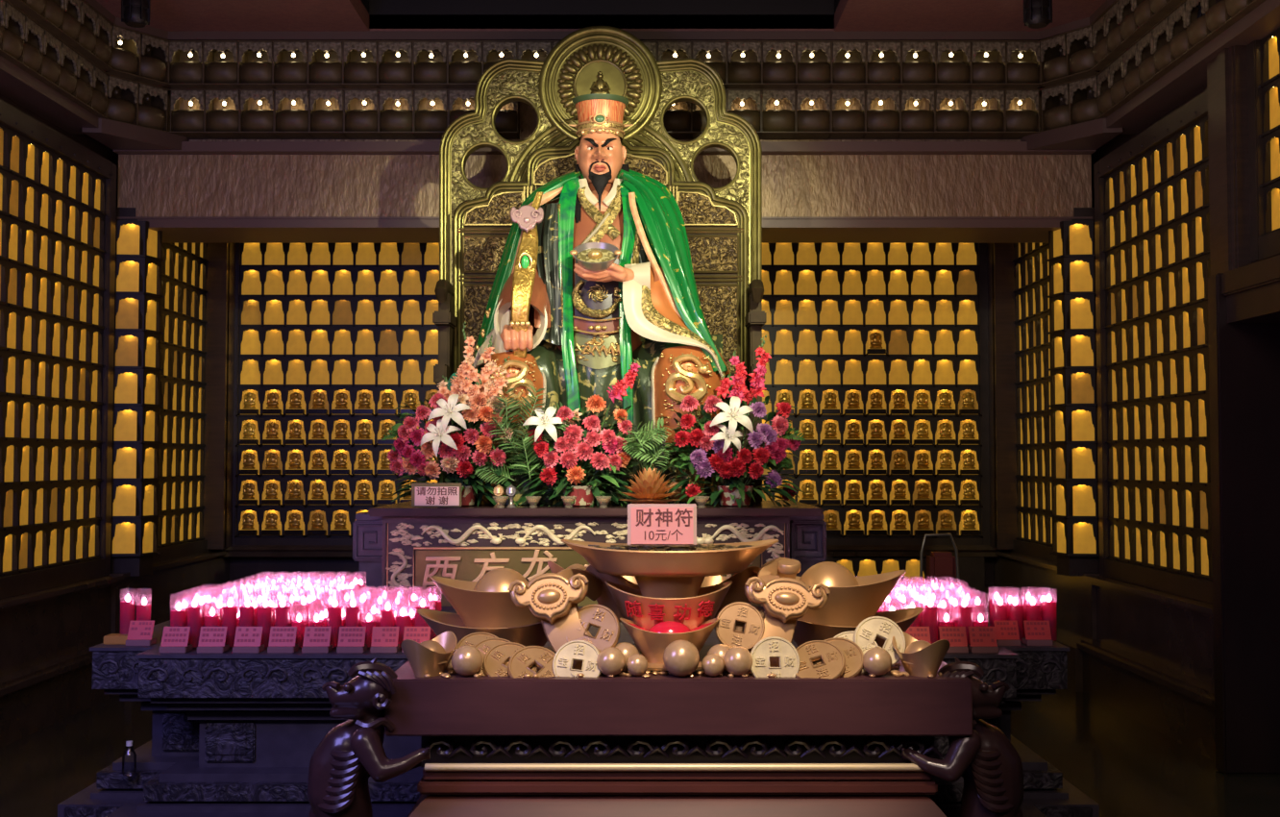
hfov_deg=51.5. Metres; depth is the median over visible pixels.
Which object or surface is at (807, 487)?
figurine
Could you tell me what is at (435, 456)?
figurine
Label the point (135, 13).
spotlight
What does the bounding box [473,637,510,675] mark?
coin
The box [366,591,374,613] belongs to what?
glass candle
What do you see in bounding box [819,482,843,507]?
figurine
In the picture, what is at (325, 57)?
niche
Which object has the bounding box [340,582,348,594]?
glass candle
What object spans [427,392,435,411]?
figurine
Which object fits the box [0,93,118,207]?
trim
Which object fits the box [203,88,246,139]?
niche
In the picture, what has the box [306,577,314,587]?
glass candle
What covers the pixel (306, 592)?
glass candle
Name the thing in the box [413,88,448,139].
niche
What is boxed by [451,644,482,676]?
gold pearl
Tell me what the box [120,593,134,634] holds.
glass candle
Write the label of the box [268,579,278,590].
glass candle
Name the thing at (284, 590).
glass candle
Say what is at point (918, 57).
niche
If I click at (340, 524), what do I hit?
figurine
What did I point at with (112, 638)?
tissue box
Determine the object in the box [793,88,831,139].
niche
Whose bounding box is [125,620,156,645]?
card holder
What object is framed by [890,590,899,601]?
glass candle
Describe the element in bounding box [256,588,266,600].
glass candle
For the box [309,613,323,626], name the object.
glass candle
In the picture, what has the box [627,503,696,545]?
price sign
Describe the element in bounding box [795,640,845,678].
coin
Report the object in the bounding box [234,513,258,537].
figurine
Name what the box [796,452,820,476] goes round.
figurine
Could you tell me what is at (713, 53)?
niche
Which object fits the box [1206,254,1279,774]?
door
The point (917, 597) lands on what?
glass candle
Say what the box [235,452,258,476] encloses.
figurine
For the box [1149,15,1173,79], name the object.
niche
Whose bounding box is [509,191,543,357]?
ruyi sceptre
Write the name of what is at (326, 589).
glass candle
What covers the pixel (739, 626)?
coin
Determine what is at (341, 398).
figurine
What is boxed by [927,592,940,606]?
glass candle
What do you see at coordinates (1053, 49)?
niche
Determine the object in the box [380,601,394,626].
glass candle
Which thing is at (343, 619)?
glass candle
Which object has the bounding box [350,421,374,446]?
figurine
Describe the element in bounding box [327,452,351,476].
figurine
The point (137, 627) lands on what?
print
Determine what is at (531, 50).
niche
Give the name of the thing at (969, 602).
glass candle
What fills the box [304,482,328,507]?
figurine
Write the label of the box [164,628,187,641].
print
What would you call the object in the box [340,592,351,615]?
glass candle
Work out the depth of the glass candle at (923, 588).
6.55 m
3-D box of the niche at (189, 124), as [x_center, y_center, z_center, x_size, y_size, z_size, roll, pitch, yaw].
[-3.158,-2.068,9.348,0.241,0.310,0.256,0,-2,0]
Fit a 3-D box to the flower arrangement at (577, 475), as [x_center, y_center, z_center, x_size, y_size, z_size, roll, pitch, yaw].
[-0.384,0.187,7.605,0.776,0.961,0.376,0,-2,-2]
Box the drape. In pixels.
[650,265,730,374]
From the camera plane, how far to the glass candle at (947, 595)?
6.24 m
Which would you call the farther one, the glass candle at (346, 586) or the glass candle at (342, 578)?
the glass candle at (342, 578)
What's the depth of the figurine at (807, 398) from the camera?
11.53 m
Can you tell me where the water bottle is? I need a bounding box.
[122,740,136,776]
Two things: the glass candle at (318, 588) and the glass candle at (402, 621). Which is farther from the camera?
the glass candle at (318, 588)
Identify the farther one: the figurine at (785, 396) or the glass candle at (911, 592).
the figurine at (785, 396)
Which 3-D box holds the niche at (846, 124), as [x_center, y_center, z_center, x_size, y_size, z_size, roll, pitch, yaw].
[1.454,-2.068,9.348,0.241,0.310,0.256,0,-2,0]
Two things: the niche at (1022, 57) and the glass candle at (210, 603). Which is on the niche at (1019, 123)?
the niche at (1022, 57)
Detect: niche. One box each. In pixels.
[0,0,8,54]
[0,0,27,68]
[7,0,31,9]
[20,0,49,23]
[21,15,47,79]
[39,0,68,36]
[39,28,64,91]
[57,0,84,48]
[57,41,80,101]
[73,0,99,59]
[73,53,96,111]
[89,12,114,71]
[89,64,110,120]
[105,24,142,80]
[106,74,139,125]
[133,32,169,87]
[137,81,169,132]
[167,40,205,89]
[168,88,211,139]
[201,40,240,88]
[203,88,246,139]
[236,40,274,88]
[238,88,280,139]
[271,40,309,88]
[272,88,314,139]
[306,40,344,89]
[308,88,348,139]
[342,40,379,88]
[343,88,382,139]
[376,40,414,88]
[377,88,417,139]
[412,40,448,88]
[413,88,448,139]
[446,40,482,88]
[447,88,475,124]
[482,40,517,73]
[494,101,519,139]
[516,40,552,61]
[640,40,657,61]
[657,40,691,61]
[663,101,691,139]
[690,88,726,139]
[691,40,727,88]
[726,40,762,88]
[726,88,762,138]
[759,88,796,139]
[761,40,797,89]
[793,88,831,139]
[795,40,832,88]
[828,88,866,139]
[830,40,867,88]
[861,88,901,139]
[864,40,902,88]
[896,88,935,139]
[900,40,937,89]
[930,88,971,139]
[935,40,972,88]
[964,88,1006,139]
[969,40,1007,88]
[999,88,1040,139]
[1004,40,1041,88]
[1039,32,1074,87]
[1039,82,1069,132]
[1064,24,1099,79]
[1067,74,1098,125]
[1089,13,1112,71]
[1094,65,1113,120]
[1102,0,1127,59]
[1107,53,1127,111]
[1115,0,1140,48]
[1120,41,1141,101]
[1130,0,1156,36]
[1134,28,1156,91]
[1145,0,1172,23]
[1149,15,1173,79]
[1160,0,1183,9]
[1165,0,1191,68]
[1182,0,1209,54]
[1201,0,1229,41]
[1220,0,1250,26]
[1240,0,1266,11]
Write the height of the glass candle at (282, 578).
0.243 m
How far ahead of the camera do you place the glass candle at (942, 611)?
5.96 m
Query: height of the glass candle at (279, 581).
0.243 m
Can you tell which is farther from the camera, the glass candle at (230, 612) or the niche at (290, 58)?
the niche at (290, 58)
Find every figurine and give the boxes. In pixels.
[234,482,259,507]
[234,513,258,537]
[235,392,259,416]
[235,421,259,446]
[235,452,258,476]
[257,482,282,507]
[258,421,282,446]
[258,452,282,476]
[258,513,281,537]
[259,392,282,416]
[280,482,305,507]
[281,421,305,446]
[281,452,305,476]
[281,513,304,537]
[282,392,305,416]
[304,421,328,446]
[304,452,328,476]
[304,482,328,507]
[304,513,327,537]
[305,392,328,416]
[327,421,351,446]
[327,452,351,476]
[327,482,351,507]
[327,513,350,537]
[328,392,351,416]
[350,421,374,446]
[350,452,374,476]
[350,482,374,507]
[351,392,374,416]
[373,421,395,446]
[373,482,395,506]
[374,392,397,416]
[374,452,397,476]
[397,392,417,416]
[399,482,411,502]
[420,455,437,476]
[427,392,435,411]
[773,392,796,416]
[775,482,790,500]
[778,452,797,476]
[796,392,819,416]
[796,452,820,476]
[798,482,820,506]
[800,421,820,446]
[819,392,842,416]
[819,421,843,446]
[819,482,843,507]
[820,452,843,476]
[824,513,843,537]
[842,392,865,416]
[842,421,866,446]
[842,482,866,507]
[843,452,866,476]
[843,513,866,537]
[864,332,888,356]
[865,392,888,416]
[865,421,889,446]
[865,482,889,507]
[866,452,889,476]
[866,513,889,537]
[888,392,911,416]
[888,421,912,446]
[888,482,912,507]
[889,452,912,476]
[889,513,912,537]
[911,392,935,416]
[911,421,935,446]
[911,482,936,507]
[912,452,935,476]
[912,513,935,537]
[935,392,958,416]
[935,421,959,446]
[935,452,959,476]
[935,482,959,507]
[935,513,959,537]
[958,392,982,416]
[958,421,982,446]
[958,482,983,507]
[959,452,982,476]
[959,513,983,537]
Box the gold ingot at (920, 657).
[892,631,950,677]
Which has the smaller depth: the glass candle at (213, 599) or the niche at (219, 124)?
the glass candle at (213, 599)
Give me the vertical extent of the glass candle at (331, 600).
0.243 m
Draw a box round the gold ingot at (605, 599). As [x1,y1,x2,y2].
[585,565,639,622]
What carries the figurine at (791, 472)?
in the tablet shelf at (823, 303)
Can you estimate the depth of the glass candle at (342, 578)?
7.05 m
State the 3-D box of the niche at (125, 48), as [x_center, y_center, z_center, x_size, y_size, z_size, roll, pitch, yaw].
[-3.529,-2.393,8.961,0.256,0.310,0.218,-2,-3,37]
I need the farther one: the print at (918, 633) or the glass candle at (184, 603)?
the glass candle at (184, 603)
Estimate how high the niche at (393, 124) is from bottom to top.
0.310 m
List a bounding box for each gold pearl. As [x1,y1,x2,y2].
[444,652,453,670]
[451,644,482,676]
[596,646,625,675]
[614,641,639,672]
[625,653,648,676]
[663,639,699,676]
[701,653,724,676]
[706,643,730,672]
[723,645,752,676]
[862,646,891,676]
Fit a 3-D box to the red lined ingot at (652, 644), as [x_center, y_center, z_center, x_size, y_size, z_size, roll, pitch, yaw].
[0.113,0.894,5.029,0.387,0.199,0.252,0,-2,0]
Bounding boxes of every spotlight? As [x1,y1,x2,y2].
[121,0,150,27]
[1023,0,1052,28]
[1196,1,1205,18]
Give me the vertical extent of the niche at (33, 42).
0.310 m
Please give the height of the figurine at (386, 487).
0.212 m
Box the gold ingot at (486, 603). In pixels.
[429,567,541,628]
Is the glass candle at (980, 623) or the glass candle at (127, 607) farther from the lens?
the glass candle at (127, 607)
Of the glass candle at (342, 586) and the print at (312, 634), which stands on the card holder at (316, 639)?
the print at (312, 634)
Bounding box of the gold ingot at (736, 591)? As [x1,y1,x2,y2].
[700,566,760,618]
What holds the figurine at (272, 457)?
in the upper cabinet at (330, 319)
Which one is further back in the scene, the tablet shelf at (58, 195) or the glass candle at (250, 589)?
the tablet shelf at (58, 195)
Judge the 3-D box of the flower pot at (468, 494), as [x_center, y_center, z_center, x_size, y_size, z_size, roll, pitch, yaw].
[-1.036,0.502,7.606,0.210,0.120,0.210,0,-2,0]
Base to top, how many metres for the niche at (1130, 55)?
0.310 m
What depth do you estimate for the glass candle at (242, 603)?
6.14 m
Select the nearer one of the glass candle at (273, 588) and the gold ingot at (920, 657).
the gold ingot at (920, 657)
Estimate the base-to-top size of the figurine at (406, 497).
0.212 m
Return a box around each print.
[131,621,151,635]
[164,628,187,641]
[201,628,223,641]
[236,628,259,641]
[270,628,294,641]
[306,628,328,641]
[340,628,363,641]
[373,628,395,641]
[406,628,427,641]
[908,628,927,639]
[941,628,963,641]
[971,628,994,641]
[996,621,1016,635]
[1026,621,1046,635]
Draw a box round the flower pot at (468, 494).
[461,485,475,506]
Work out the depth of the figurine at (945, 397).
11.53 m
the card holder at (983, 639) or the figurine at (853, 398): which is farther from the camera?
the figurine at (853, 398)
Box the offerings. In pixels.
[588,542,765,550]
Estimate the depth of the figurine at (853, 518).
11.49 m
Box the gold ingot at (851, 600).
[752,561,906,626]
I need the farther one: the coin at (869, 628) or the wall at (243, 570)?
the wall at (243, 570)
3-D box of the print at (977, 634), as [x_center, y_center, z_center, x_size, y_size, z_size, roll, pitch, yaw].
[1.496,0.989,5.787,0.092,0.056,0.026,0,-2,0]
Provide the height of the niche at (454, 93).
0.310 m
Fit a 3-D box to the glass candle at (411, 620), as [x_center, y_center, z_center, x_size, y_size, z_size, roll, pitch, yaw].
[-1.054,0.948,5.980,0.069,0.243,0.069,0,-2,0]
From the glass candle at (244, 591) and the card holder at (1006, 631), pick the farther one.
the glass candle at (244, 591)
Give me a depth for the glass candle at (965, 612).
5.88 m
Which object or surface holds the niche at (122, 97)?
attached to the trim at (86, 140)
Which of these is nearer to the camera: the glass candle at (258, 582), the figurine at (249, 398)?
the glass candle at (258, 582)
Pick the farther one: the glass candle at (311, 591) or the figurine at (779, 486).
the figurine at (779, 486)
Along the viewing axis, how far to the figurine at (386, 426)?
11.52 m
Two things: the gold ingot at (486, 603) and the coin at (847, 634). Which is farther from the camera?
the gold ingot at (486, 603)
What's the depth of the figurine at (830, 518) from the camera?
11.49 m
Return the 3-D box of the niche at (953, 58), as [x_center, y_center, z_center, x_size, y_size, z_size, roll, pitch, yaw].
[2.169,-2.381,9.260,0.241,0.310,0.256,0,-2,0]
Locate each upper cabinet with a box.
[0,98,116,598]
[152,243,211,564]
[232,243,439,544]
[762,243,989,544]
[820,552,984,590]
[1009,243,1057,563]
[1093,89,1212,603]
[1246,27,1279,263]
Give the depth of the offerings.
5.19 m
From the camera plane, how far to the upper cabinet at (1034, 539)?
10.85 m
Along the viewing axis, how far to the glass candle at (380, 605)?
6.14 m
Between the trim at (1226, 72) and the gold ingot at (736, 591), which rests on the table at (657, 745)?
the gold ingot at (736, 591)
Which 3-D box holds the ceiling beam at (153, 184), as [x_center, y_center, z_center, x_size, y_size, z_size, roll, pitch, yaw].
[-0.250,-1.978,9.723,6.900,1.300,0.620,0,-2,0]
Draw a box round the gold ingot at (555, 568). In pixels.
[547,560,590,573]
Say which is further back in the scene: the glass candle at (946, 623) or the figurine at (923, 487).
the figurine at (923, 487)
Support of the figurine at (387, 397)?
in the upper cabinet at (330, 319)
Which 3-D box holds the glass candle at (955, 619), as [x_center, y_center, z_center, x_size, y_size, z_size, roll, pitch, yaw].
[1.448,0.948,5.985,0.069,0.243,0.069,0,-2,0]
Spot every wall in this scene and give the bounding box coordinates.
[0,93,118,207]
[229,556,993,584]
[1090,87,1207,554]
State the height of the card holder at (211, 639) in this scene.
0.108 m
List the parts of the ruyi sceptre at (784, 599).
handle, handle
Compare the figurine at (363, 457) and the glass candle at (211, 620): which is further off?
the figurine at (363, 457)
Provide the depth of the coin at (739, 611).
5.02 m
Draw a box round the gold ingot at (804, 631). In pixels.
[792,607,923,647]
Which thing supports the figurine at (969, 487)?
in the tablet shelf at (823, 303)
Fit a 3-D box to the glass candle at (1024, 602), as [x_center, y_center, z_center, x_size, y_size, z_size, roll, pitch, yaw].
[1.815,0.956,6.188,0.069,0.243,0.069,0,-2,0]
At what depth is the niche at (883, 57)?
9.16 m
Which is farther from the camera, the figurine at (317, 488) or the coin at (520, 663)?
the figurine at (317, 488)
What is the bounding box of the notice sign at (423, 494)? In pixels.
[411,482,461,507]
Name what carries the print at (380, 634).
on the card holder at (384, 639)
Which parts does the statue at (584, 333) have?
knee panel, vest panel, belly panel, hat crown, vest panel, knee panel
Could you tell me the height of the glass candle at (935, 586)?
0.243 m
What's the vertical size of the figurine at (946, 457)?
0.212 m
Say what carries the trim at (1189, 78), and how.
attached to the wall at (1119, 140)
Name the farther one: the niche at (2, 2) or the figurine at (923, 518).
the figurine at (923, 518)
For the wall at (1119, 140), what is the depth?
9.66 m
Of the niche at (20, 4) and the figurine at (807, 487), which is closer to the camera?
the niche at (20, 4)
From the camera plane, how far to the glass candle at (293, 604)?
6.05 m
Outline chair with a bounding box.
[919,533,959,590]
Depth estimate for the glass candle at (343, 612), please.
6.06 m
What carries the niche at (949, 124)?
attached to the wall at (1119, 140)
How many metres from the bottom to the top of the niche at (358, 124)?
0.310 m
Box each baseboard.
[0,575,124,747]
[107,544,1100,691]
[1076,575,1215,761]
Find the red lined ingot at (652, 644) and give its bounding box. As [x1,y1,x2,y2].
[619,617,719,672]
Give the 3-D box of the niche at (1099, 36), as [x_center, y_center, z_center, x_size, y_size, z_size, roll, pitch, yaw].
[3.112,-2.403,8.698,0.256,0.310,0.241,0,-2,0]
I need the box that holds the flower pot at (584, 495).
[561,485,594,506]
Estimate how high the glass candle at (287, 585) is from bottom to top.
0.243 m
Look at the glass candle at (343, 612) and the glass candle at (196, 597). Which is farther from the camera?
the glass candle at (196, 597)
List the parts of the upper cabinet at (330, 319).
frame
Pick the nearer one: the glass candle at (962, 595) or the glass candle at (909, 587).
the glass candle at (962, 595)
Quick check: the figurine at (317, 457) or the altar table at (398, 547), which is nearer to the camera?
the altar table at (398, 547)
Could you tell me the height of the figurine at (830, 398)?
0.212 m
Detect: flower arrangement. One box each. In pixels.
[381,321,519,506]
[505,358,640,506]
[651,335,805,507]
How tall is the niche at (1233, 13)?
0.310 m
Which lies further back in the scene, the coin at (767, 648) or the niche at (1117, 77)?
the niche at (1117, 77)
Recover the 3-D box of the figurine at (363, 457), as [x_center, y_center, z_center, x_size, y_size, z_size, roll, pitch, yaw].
[-2.400,0.488,11.519,0.215,0.212,0.075,0,-2,0]
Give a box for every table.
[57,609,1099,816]
[307,646,1024,816]
[352,500,826,609]
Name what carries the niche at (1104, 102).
attached to the wall at (1119, 140)
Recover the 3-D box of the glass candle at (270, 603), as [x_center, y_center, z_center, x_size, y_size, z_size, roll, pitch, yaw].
[-1.667,0.948,5.985,0.069,0.243,0.069,0,-2,0]
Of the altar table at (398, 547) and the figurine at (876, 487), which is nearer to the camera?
the altar table at (398, 547)
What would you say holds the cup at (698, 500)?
on the altar table at (398, 547)
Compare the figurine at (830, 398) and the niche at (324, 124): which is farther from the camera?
the figurine at (830, 398)
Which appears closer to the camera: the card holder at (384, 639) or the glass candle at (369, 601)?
the card holder at (384, 639)
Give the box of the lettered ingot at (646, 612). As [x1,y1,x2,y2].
[605,580,732,651]
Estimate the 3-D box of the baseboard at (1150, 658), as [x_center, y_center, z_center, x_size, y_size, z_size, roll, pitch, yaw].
[3.180,1.459,8.025,0.340,0.900,2.250,0,-2,0]
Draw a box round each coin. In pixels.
[454,632,498,650]
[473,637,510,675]
[482,641,537,676]
[507,645,559,678]
[552,640,601,677]
[566,604,620,652]
[714,601,764,650]
[734,605,764,652]
[750,636,800,677]
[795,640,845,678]
[812,637,863,677]
[834,630,878,674]
[852,615,906,665]
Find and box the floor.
[0,688,1279,816]
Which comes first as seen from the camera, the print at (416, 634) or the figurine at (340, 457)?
the print at (416, 634)
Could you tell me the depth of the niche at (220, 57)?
9.16 m
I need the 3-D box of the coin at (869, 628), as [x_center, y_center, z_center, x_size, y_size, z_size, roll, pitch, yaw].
[0.906,0.884,5.018,0.200,0.188,0.100,0,-2,-4]
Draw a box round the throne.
[432,25,766,508]
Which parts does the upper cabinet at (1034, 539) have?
frame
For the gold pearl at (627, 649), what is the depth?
4.95 m
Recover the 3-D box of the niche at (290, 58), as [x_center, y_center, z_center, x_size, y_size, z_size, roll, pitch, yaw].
[-2.415,-2.381,9.260,0.241,0.310,0.256,0,-2,0]
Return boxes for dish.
[560,539,779,598]
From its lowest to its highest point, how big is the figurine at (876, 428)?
0.212 m
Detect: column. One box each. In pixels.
[110,207,164,576]
[1046,207,1099,576]
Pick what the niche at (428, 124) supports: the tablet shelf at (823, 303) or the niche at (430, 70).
the niche at (430, 70)
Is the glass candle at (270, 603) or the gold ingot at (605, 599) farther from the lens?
the glass candle at (270, 603)
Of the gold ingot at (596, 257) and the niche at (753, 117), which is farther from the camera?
the niche at (753, 117)
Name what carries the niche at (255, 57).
on the niche at (254, 124)
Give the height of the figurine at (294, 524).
0.212 m
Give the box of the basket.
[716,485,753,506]
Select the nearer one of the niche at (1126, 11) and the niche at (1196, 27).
the niche at (1196, 27)
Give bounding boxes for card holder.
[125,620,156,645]
[159,626,192,653]
[196,626,229,653]
[232,626,264,653]
[267,626,298,653]
[301,626,332,653]
[336,626,367,653]
[369,626,400,653]
[401,626,430,653]
[905,626,931,643]
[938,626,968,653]
[967,626,998,653]
[993,620,1020,645]
[1021,620,1053,645]
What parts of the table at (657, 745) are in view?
gilt rail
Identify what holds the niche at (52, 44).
attached to the trim at (86, 140)
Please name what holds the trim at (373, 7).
attached to the ceiling
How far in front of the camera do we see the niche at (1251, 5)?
6.66 m
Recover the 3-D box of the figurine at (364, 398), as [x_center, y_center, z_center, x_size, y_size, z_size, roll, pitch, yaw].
[-2.400,-0.036,11.539,0.215,0.212,0.075,0,-2,0]
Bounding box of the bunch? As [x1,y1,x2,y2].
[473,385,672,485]
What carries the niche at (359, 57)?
on the niche at (358, 124)
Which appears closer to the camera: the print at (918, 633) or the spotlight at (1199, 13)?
the print at (918, 633)
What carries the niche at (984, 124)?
attached to the wall at (1119, 140)
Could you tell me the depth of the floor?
7.05 m
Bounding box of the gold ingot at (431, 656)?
[400,631,457,677]
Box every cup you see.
[493,498,507,502]
[526,498,540,502]
[562,498,575,502]
[596,498,610,502]
[694,498,708,502]
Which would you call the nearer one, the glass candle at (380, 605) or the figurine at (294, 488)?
the glass candle at (380, 605)
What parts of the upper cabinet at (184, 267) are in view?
frame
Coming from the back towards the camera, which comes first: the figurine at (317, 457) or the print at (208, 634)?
the figurine at (317, 457)
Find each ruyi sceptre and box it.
[507,567,602,673]
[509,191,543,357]
[744,557,830,673]
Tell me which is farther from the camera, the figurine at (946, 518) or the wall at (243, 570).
the wall at (243, 570)
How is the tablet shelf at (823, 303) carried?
attached to the wall at (243, 570)
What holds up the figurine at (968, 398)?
in the tablet shelf at (823, 303)
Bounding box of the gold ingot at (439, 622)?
[417,608,547,652]
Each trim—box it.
[0,0,1279,149]
[112,141,1096,243]
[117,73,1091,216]
[203,243,1017,548]
[360,0,839,28]
[1206,0,1252,274]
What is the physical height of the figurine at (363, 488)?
0.212 m
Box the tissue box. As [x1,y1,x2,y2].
[103,633,127,644]
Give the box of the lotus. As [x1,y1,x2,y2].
[619,467,679,503]
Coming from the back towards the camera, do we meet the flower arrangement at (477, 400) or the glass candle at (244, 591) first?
the flower arrangement at (477, 400)
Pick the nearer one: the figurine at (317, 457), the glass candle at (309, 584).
the glass candle at (309, 584)
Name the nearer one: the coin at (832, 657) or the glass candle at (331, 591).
the coin at (832, 657)
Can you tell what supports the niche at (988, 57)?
on the niche at (984, 124)
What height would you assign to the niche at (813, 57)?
0.310 m
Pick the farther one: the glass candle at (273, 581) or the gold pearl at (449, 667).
the glass candle at (273, 581)
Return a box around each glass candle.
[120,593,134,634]
[136,597,150,620]
[170,602,185,626]
[180,599,187,626]
[187,598,202,647]
[190,592,204,606]
[196,596,208,626]
[203,594,214,615]
[204,608,220,626]
[211,595,217,607]
[212,600,221,626]
[216,594,226,607]
[217,589,230,603]
[221,598,237,646]
[224,595,238,615]
[226,588,233,597]
[227,586,241,594]
[232,590,243,615]
[236,584,247,594]
[238,588,251,599]
[239,598,254,626]
[240,592,253,606]
[246,586,257,600]
[251,584,261,594]
[251,599,257,626]
[253,579,260,590]
[255,594,263,607]
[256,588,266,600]
[256,592,270,606]
[257,599,271,647]
[258,582,266,590]
[260,581,271,590]
[265,575,271,585]
[265,586,274,597]
[266,590,274,606]
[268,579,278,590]
[268,599,275,626]
[270,584,278,597]
[273,592,288,606]
[275,576,286,585]
[275,577,284,590]
[275,598,290,626]
[281,586,290,600]
[285,579,291,589]
[285,594,298,620]
[289,588,301,599]
[290,577,296,587]
[290,582,299,593]
[292,613,305,646]
[294,592,301,603]
[295,580,304,590]
[296,596,310,626]
[300,579,307,587]
[303,582,316,592]
[303,584,310,595]
[305,588,317,600]
[305,594,316,620]
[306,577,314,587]
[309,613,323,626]
[311,592,320,615]
[314,586,323,597]
[316,579,325,590]
[316,590,324,613]
[319,609,327,617]
[319,611,327,626]
[323,586,328,593]
[323,588,337,603]
[323,596,333,611]
[327,581,336,590]
[327,598,342,646]
[331,591,342,605]
[336,577,344,586]
[336,584,345,600]
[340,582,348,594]
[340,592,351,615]
[341,576,349,586]
[341,617,344,626]
[342,609,345,626]
[344,583,352,597]
[345,598,360,626]
[348,577,361,599]
[348,582,357,597]
[348,590,358,601]
[355,594,368,620]
[357,592,370,613]
[358,579,366,596]
[360,613,363,626]
[362,613,376,646]
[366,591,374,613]
[366,606,380,626]
[372,595,386,613]
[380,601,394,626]
[381,590,391,609]
[391,596,404,615]
[393,590,407,611]
[395,608,410,647]
[404,611,413,626]
[407,592,420,615]
[409,609,415,626]
[415,598,429,626]
[424,592,437,637]
[432,593,441,611]
[881,594,894,611]
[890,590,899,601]
[892,592,907,610]
[896,594,910,609]
[903,584,916,595]
[904,589,912,601]
[908,590,916,602]
[910,592,919,604]
[910,601,919,626]
[914,594,923,607]
[918,585,927,596]
[918,596,933,626]
[923,598,937,643]
[926,590,935,599]
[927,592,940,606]
[931,583,939,593]
[935,585,944,599]
[937,599,950,639]
[939,613,954,626]
[940,590,954,603]
[945,596,958,607]
[946,583,955,596]
[948,597,959,622]
[951,589,960,598]
[954,617,958,626]
[956,590,965,605]
[958,598,972,643]
[960,592,975,606]
[970,596,984,626]
[973,613,987,626]
[989,591,1003,626]
[992,596,1007,626]
[1004,595,1017,620]
[1009,596,1023,640]
[1021,592,1035,637]
[1026,596,1040,620]
[1036,595,1046,620]
[1041,593,1057,640]
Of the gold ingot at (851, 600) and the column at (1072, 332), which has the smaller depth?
the gold ingot at (851, 600)
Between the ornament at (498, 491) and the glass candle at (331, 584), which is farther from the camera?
the ornament at (498, 491)
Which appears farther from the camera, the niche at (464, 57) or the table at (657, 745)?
the niche at (464, 57)
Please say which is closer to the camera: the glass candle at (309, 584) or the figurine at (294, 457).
the glass candle at (309, 584)
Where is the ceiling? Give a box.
[96,0,1106,31]
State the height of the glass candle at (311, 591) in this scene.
0.243 m
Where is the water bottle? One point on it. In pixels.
(128, 743)
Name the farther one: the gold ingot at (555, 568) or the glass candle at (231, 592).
the glass candle at (231, 592)
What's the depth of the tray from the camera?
4.82 m
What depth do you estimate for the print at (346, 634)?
5.79 m
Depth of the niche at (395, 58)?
9.16 m
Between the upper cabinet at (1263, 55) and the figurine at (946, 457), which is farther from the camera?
the figurine at (946, 457)
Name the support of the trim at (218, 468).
attached to the wall at (243, 570)
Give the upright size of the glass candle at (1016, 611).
0.243 m
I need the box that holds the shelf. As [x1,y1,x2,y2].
[417,768,937,794]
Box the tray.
[384,646,972,736]
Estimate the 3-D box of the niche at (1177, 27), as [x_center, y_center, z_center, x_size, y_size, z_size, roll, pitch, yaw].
[3.172,-2.136,7.580,0.256,0.310,0.241,0,-2,0]
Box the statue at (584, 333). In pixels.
[446,93,740,504]
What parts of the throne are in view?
panel frame, carved panel, panel frame, carved panel, panel frame, carved panel, panel frame, carved panel, seat, arch moulding, moulding, border moulding, carved panel, panel frame, carved panel, panel frame, carved panel, panel frame, carved panel, panel frame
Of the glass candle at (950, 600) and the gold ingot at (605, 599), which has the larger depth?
the glass candle at (950, 600)
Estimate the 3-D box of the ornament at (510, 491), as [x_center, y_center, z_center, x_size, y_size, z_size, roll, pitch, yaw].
[-0.727,0.493,7.487,0.064,0.130,0.064,0,-2,0]
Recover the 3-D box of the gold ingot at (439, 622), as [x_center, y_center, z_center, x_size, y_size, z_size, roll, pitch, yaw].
[-0.580,0.903,5.299,0.633,0.202,0.440,0,-2,0]
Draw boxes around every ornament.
[492,484,504,507]
[505,484,516,507]
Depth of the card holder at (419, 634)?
5.79 m

